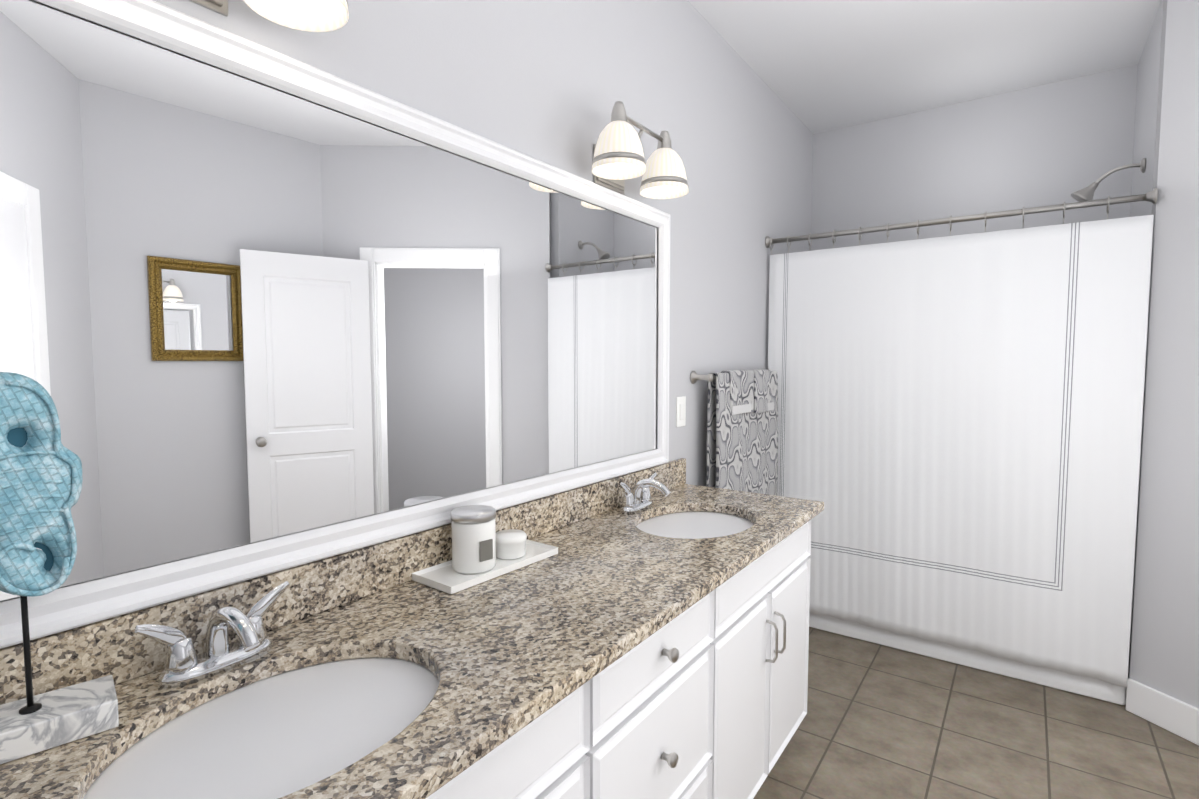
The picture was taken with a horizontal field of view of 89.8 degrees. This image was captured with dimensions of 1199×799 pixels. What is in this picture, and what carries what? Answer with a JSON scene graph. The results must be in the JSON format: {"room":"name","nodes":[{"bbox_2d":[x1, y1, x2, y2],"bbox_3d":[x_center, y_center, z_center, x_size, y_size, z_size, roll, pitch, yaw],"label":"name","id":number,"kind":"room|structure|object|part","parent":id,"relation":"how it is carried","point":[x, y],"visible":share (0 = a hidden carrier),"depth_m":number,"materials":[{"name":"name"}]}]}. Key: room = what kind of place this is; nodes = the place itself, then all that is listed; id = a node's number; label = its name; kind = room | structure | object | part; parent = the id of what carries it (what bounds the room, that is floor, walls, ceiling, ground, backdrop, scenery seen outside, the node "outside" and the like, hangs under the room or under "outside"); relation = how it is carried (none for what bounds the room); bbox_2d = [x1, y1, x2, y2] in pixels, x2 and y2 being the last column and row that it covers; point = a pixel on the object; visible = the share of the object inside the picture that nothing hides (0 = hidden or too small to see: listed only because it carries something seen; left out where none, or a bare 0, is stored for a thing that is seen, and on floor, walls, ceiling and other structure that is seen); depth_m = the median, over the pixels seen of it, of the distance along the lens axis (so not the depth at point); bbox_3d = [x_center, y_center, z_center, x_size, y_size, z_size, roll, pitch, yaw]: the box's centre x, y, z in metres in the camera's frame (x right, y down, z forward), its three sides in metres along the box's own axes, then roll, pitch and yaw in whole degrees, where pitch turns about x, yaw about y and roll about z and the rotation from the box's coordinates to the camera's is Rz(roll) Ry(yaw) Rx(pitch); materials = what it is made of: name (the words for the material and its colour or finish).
{"room":"bathroom","nodes":[
{"label":"bathroom","id":0,"kind":"room"},
{"bbox_2d":[0,458,685,704],"bbox_3d":[-0.308,0.343,1.513,0.022,0.101,2.236,3,4,35],"label":"backsplash","id":1,"kind":"structure","parent":0,"relation":"attached to","point":[99,649],"depth_m":1.17,"materials":[{"name":"beige stone"}]},
{"bbox_2d":[154,0,812,485],"bbox_3d":[-0.197,-0.123,1.769,0.120,2.780,5.300,3,4,35],"label":"wall","id":2,"kind":"structure","parent":0,"point":[550,82],"depth_m":2.13,"materials":[{"name":"grey paint"}]},
{"bbox_2d":[189,0,348,31],"bbox_3d":[-0.595,-0.737,0.883,0.208,0.195,0.430,3,4,35],"label":"sconce","id":3,"kind":"object","parent":2,"relation":"attached to","point":[317,15],"visible":1,"depth_m":1.04,"materials":[{"name":"white glass"}]},
{"bbox_3d":[-0.673,-0.703,0.941,0.018,0.120,0.170,3,4,35],"label":"plate","id":4,"kind":"part","parent":3,"relation":"part of","materials":[{"name":"silver metal"}]},
{"bbox_3d":[-0.497,-0.713,0.981,0.160,0.135,0.160,3,4,35],"label":"lamp shade","id":5,"kind":"part","parent":3,"relation":"part of","materials":[{"name":"white glass"}]},
{"bbox_2d":[0,0,670,648],"bbox_3d":[-0.346,-0.172,1.423,0.029,0.929,2.070,3,4,35],"label":"mirror","id":6,"kind":"object","parent":2,"relation":"attached to","point":[264,310],"visible":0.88,"depth_m":1.09,"materials":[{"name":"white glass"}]},
{"bbox_2d":[592,101,688,198],"bbox_3d":[0.115,-0.773,1.881,0.208,0.195,0.430,3,4,35],"label":"sconce","id":7,"kind":"object","parent":2,"relation":"attached to","point":[618,159],"visible":1,"depth_m":1.83,"materials":[{"name":"white glass"}]},
{"bbox_3d":[0.037,-0.739,1.939,0.018,0.120,0.170,3,4,35],"label":"plate","id":8,"kind":"part","parent":7,"relation":"part of","materials":[{"name":"silver metal"}]},
{"bbox_3d":[0.057,-0.736,1.760,0.160,0.135,0.160,3,4,35],"label":"lamp shade","id":9,"kind":"part","parent":7,"relation":"part of","materials":[{"name":"white glass"}]},
{"bbox_3d":[0.091,-0.788,1.898,0.119,0.115,0.014,3,4,35],"label":"stem","id":10,"kind":"part","parent":7,"relation":"part of","materials":[{"name":"silver metal"}]},
{"bbox_3d":[0.213,-0.749,1.979,0.160,0.135,0.160,3,4,35],"label":"lamp shade","id":11,"kind":"part","parent":7,"relation":"part of","materials":[{"name":"white glass"}]},
{"bbox_2d":[676,396,685,426],"bbox_3d":[0.327,0.049,2.405,0.009,0.120,0.075,3,4,35],"label":"switch plate","id":12,"kind":"object","parent":2,"relation":"attached to","point":[680,411],"visible":1,"depth_m":2.40,"materials":[{"name":"white plastic"}]},
{"bbox_2d":[690,369,777,495],"bbox_3d":[0.657,0.234,2.781,0.124,0.742,0.814,3,4,35],"label":"towel rail","id":13,"kind":"object","parent":2,"relation":"attached to","point":[742,430],"visible":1,"depth_m":2.67,"materials":[{"name":"grey fabric"}]},
{"bbox_3d":[0.422,-0.090,2.461,0.089,0.054,0.054,3,4,35],"label":"post","id":14,"kind":"part","parent":13,"relation":"part of","materials":[{"name":"silver metal"}]},
{"bbox_2d":[721,370,753,415],"bbox_3d":[0.611,-0.009,2.676,0.065,0.242,0.240,3,4,35],"label":"towel","id":15,"kind":"object","parent":13,"relation":"hanging from","point":[740,383],"depth_m":2.65,"materials":[{"name":"grey fabric"}]},
{"bbox_2d":[753,369,770,413],"bbox_3d":[0.771,-0.018,2.899,0.073,0.252,0.250,3,4,35],"label":"towel","id":16,"kind":"object","parent":13,"relation":"hanging from","point":[762,377],"depth_m":2.84,"materials":[{"name":"grey fabric"}]},
{"bbox_2d":[765,188,1157,686],"bbox_3d":[1.480,0.144,2.748,1.496,1.934,0.060,3,4,35],"label":"shower curtain","id":17,"kind":"object","parent":2,"relation":"attached to","point":[959,431],"visible":0.9,"depth_m":2.62,"materials":[{"name":"white fabric"}]},
{"bbox_3d":[1.480,-0.791,2.691,1.496,0.024,0.025,3,4,35],"label":"rod","id":18,"kind":"part","parent":17,"relation":"part of","materials":[{"name":"silver metal"}]},
{"bbox_2d":[688,0,1160,133],"bbox_3d":[1.981,-1.514,0.931,4.900,0.100,6.800,3,4,35],"label":"ceiling","id":19,"kind":"structure","parent":0,"point":[818,66],"depth_m":2.68,"materials":[{"name":"white paint"}]},
{"bbox_2d":[811,64,1137,250],"bbox_3d":[1.964,-0.224,3.407,1.740,2.780,0.120,3,4,35],"label":"wall","id":20,"kind":"structure","parent":0,"point":[1058,142],"depth_m":3.21,"materials":[{"name":"grey paint"}]},
{"bbox_2d":[753,627,1198,798],"bbox_3d":[1.981,1.361,1.108,4.900,0.100,6.800,3,4,35],"label":"floor","id":21,"kind":"structure","parent":0,"point":[879,721],"depth_m":2.19,"materials":[{"name":"tile"}]},
{"bbox_2d":[412,510,822,798],"bbox_3d":[-0.084,0.863,1.394,0.562,0.857,2.202,3,4,35],"label":"bathroom vanity","id":22,"kind":"object","parent":21,"relation":"on","point":[706,704],"depth_m":1.36,"materials":[{"name":"white paint"}]},
{"bbox_2d":[0,482,823,798],"bbox_3d":[-0.088,0.420,1.361,0.562,0.031,2.236,3,4,35],"label":"countertop","id":23,"kind":"structure","parent":22,"relation":"on","point":[520,638],"depth_m":1.08,"materials":[{"name":"beige stone"}]},
{"bbox_2d":[0,372,118,763],"bbox_3d":[-0.735,0.202,0.763,0.170,0.473,0.088,-3,5,-42],"label":"decorative sculpture","id":24,"kind":"object","parent":23,"relation":"on","point":[41,478],"visible":1,"depth_m":0.76,"materials":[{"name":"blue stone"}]},
{"bbox_3d":[-0.734,0.318,0.771,0.006,0.168,0.006,-3,5,-42],"label":"rod","id":25,"kind":"part","parent":24,"relation":"part of","materials":[{"name":"black metal"}]},
{"bbox_2d":[128,574,295,693],"bbox_3d":[-0.572,0.375,0.936,0.154,0.108,0.225,3,4,35],"label":"faucet","id":26,"kind":"object","parent":23,"relation":"on","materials":[{"name":"silver metal"}]},
{"bbox_2d":[68,634,467,798],"bbox_3d":[-0.436,0.541,0.849,0.371,0.172,0.477,3,4,35],"label":"sink","id":27,"kind":"object","parent":23,"relation":"in","point":[261,740],"depth_m":0.85,"materials":[{"name":"white ceramic"}]},
{"bbox_2d":[412,505,557,593],"bbox_3d":[-0.261,0.326,1.431,0.148,0.145,0.345,3,4,35],"label":"tray","id":28,"kind":"object","parent":23,"relation":"on","point":[483,551],"visible":0.98,"depth_m":1.36,"materials":[{"name":"white ceramic"}]},
{"bbox_2d":[451,505,495,573],"bbox_3d":[-0.291,0.323,1.397,0.105,0.135,0.103,3,4,35],"label":"jar","id":29,"kind":"object","parent":28,"relation":"on","point":[473,526],"depth_m":1.36,"materials":[{"name":"white ceramic"}]},
{"bbox_2d":[496,529,526,559],"bbox_3d":[-0.220,0.357,1.487,0.080,0.056,0.080,3,4,37],"label":"jar","id":30,"kind":"object","parent":28,"relation":"on","point":[510,543],"depth_m":1.46,"materials":[{"name":"white ceramic"}]},
{"bbox_2d":[616,470,675,513],"bbox_3d":[0.164,0.311,1.969,0.154,0.108,0.225,3,4,35],"label":"faucet","id":31,"kind":"object","parent":23,"relation":"on","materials":[{"name":"silver metal"}]},
{"bbox_2d":[632,502,759,541],"bbox_3d":[0.300,0.477,1.882,0.371,0.172,0.477,3,4,35],"label":"sink","id":32,"kind":"object","parent":23,"relation":"in","point":[702,523],"depth_m":1.94,"materials":[{"name":"white ceramic"}]},
{"bbox_3d":[-0.147,0.913,0.899,0.020,0.562,0.424,3,4,35],"label":"door","id":33,"kind":"part","parent":22,"relation":"part of","materials":[{"name":"white paint"}]},
{"bbox_3d":[0.125,0.747,1.272,0.020,0.277,0.500,3,4,35],"label":"drawer","id":34,"kind":"part","parent":22,"relation":"part of","materials":[{"name":"white paint"}]},
{"bbox_3d":[0.125,0.525,1.259,0.020,0.142,0.500,3,4,35],"label":"drawer","id":35,"kind":"part","parent":22,"relation":"part of","materials":[{"name":"white paint"}]},
{"bbox_3d":[0.146,0.751,1.258,0.032,0.030,0.030,3,4,35],"label":"knob","id":36,"kind":"part","parent":22,"relation":"part of","materials":[{"name":"silver metal"}]},
{"bbox_3d":[0.146,0.526,1.244,0.032,0.030,0.030,3,4,35],"label":"knob","id":37,"kind":"part","parent":22,"relation":"part of","materials":[{"name":"silver metal"}]},
{"bbox_3d":[0.125,1.034,1.290,0.020,0.272,0.500,3,4,35],"label":"drawer","id":38,"kind":"part","parent":22,"relation":"part of","materials":[{"name":"white paint"}]},
{"bbox_3d":[0.388,0.867,1.650,0.020,0.562,0.390,3,4,35],"label":"door","id":39,"kind":"part","parent":22,"relation":"part of","materials":[{"name":"white paint"}]},
{"bbox_3d":[0.505,0.710,1.759,0.035,0.129,0.009,3,4,35],"label":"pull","id":40,"kind":"part","parent":22,"relation":"part of","materials":[{"name":"silver metal"}]},
{"bbox_3d":[0.545,0.706,1.816,0.035,0.129,0.009,3,4,35],"label":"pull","id":41,"kind":"part","parent":22,"relation":"part of","materials":[{"name":"silver metal"}]},
{"bbox_3d":[0.619,0.847,1.974,0.020,0.562,0.390,3,4,35],"label":"door","id":42,"kind":"part","parent":22,"relation":"part of","materials":[{"name":"white paint"}]},
{"bbox_2d":[809,612,1126,704],"bbox_3d":[1.712,0.955,3.125,1.492,0.459,0.741,3,4,35],"label":"bathtub","id":43,"kind":"object","parent":21,"relation":"on","point":[1095,688],"visible":0.08,"depth_m":2.70,"materials":[{"name":"white ceramic"}]},
{"bbox_2d":[1126,0,1166,690],"bbox_3d":[2.398,-0.175,2.622,0.120,2.780,0.660,3,4,35],"label":"wall","id":44,"kind":"structure","parent":0,"point":[1148,102],"depth_m":2.45,"materials":[{"name":"grey paint"}]},
{"bbox_2d":[1071,158,1145,201],"bbox_3d":[2.197,-0.936,2.607,0.242,0.170,0.092,3,4,35],"label":"shower head","id":45,"kind":"object","parent":44,"relation":"attached to","point":[1085,194],"visible":0.96,"depth_m":2.62},
{"bbox_3d":[2.226,-0.965,2.585,0.168,0.077,0.015,3,4,35],"label":"arm","id":46,"kind":"part","parent":45,"relation":"part of"},
{"bbox_2d":[1129,0,1198,707],"bbox_3d":[2.388,-0.110,1.572,0.120,2.780,1.576,-1,4,-17],"label":"wall","id":47,"kind":"structure","parent":0,"point":[1165,645],"depth_m":2.23,"materials":[{"name":"grey paint"}]},
{"bbox_2d":[1126,678,1198,744],"bbox_3d":[2.139,1.176,2.233,0.016,0.130,0.320,-1,4,-17],"label":"baseboard","id":48,"kind":"structure","parent":47,"relation":"attached to","point":[1166,712],"depth_m":2.26,"materials":[{"name":"white paint"}]}
]}

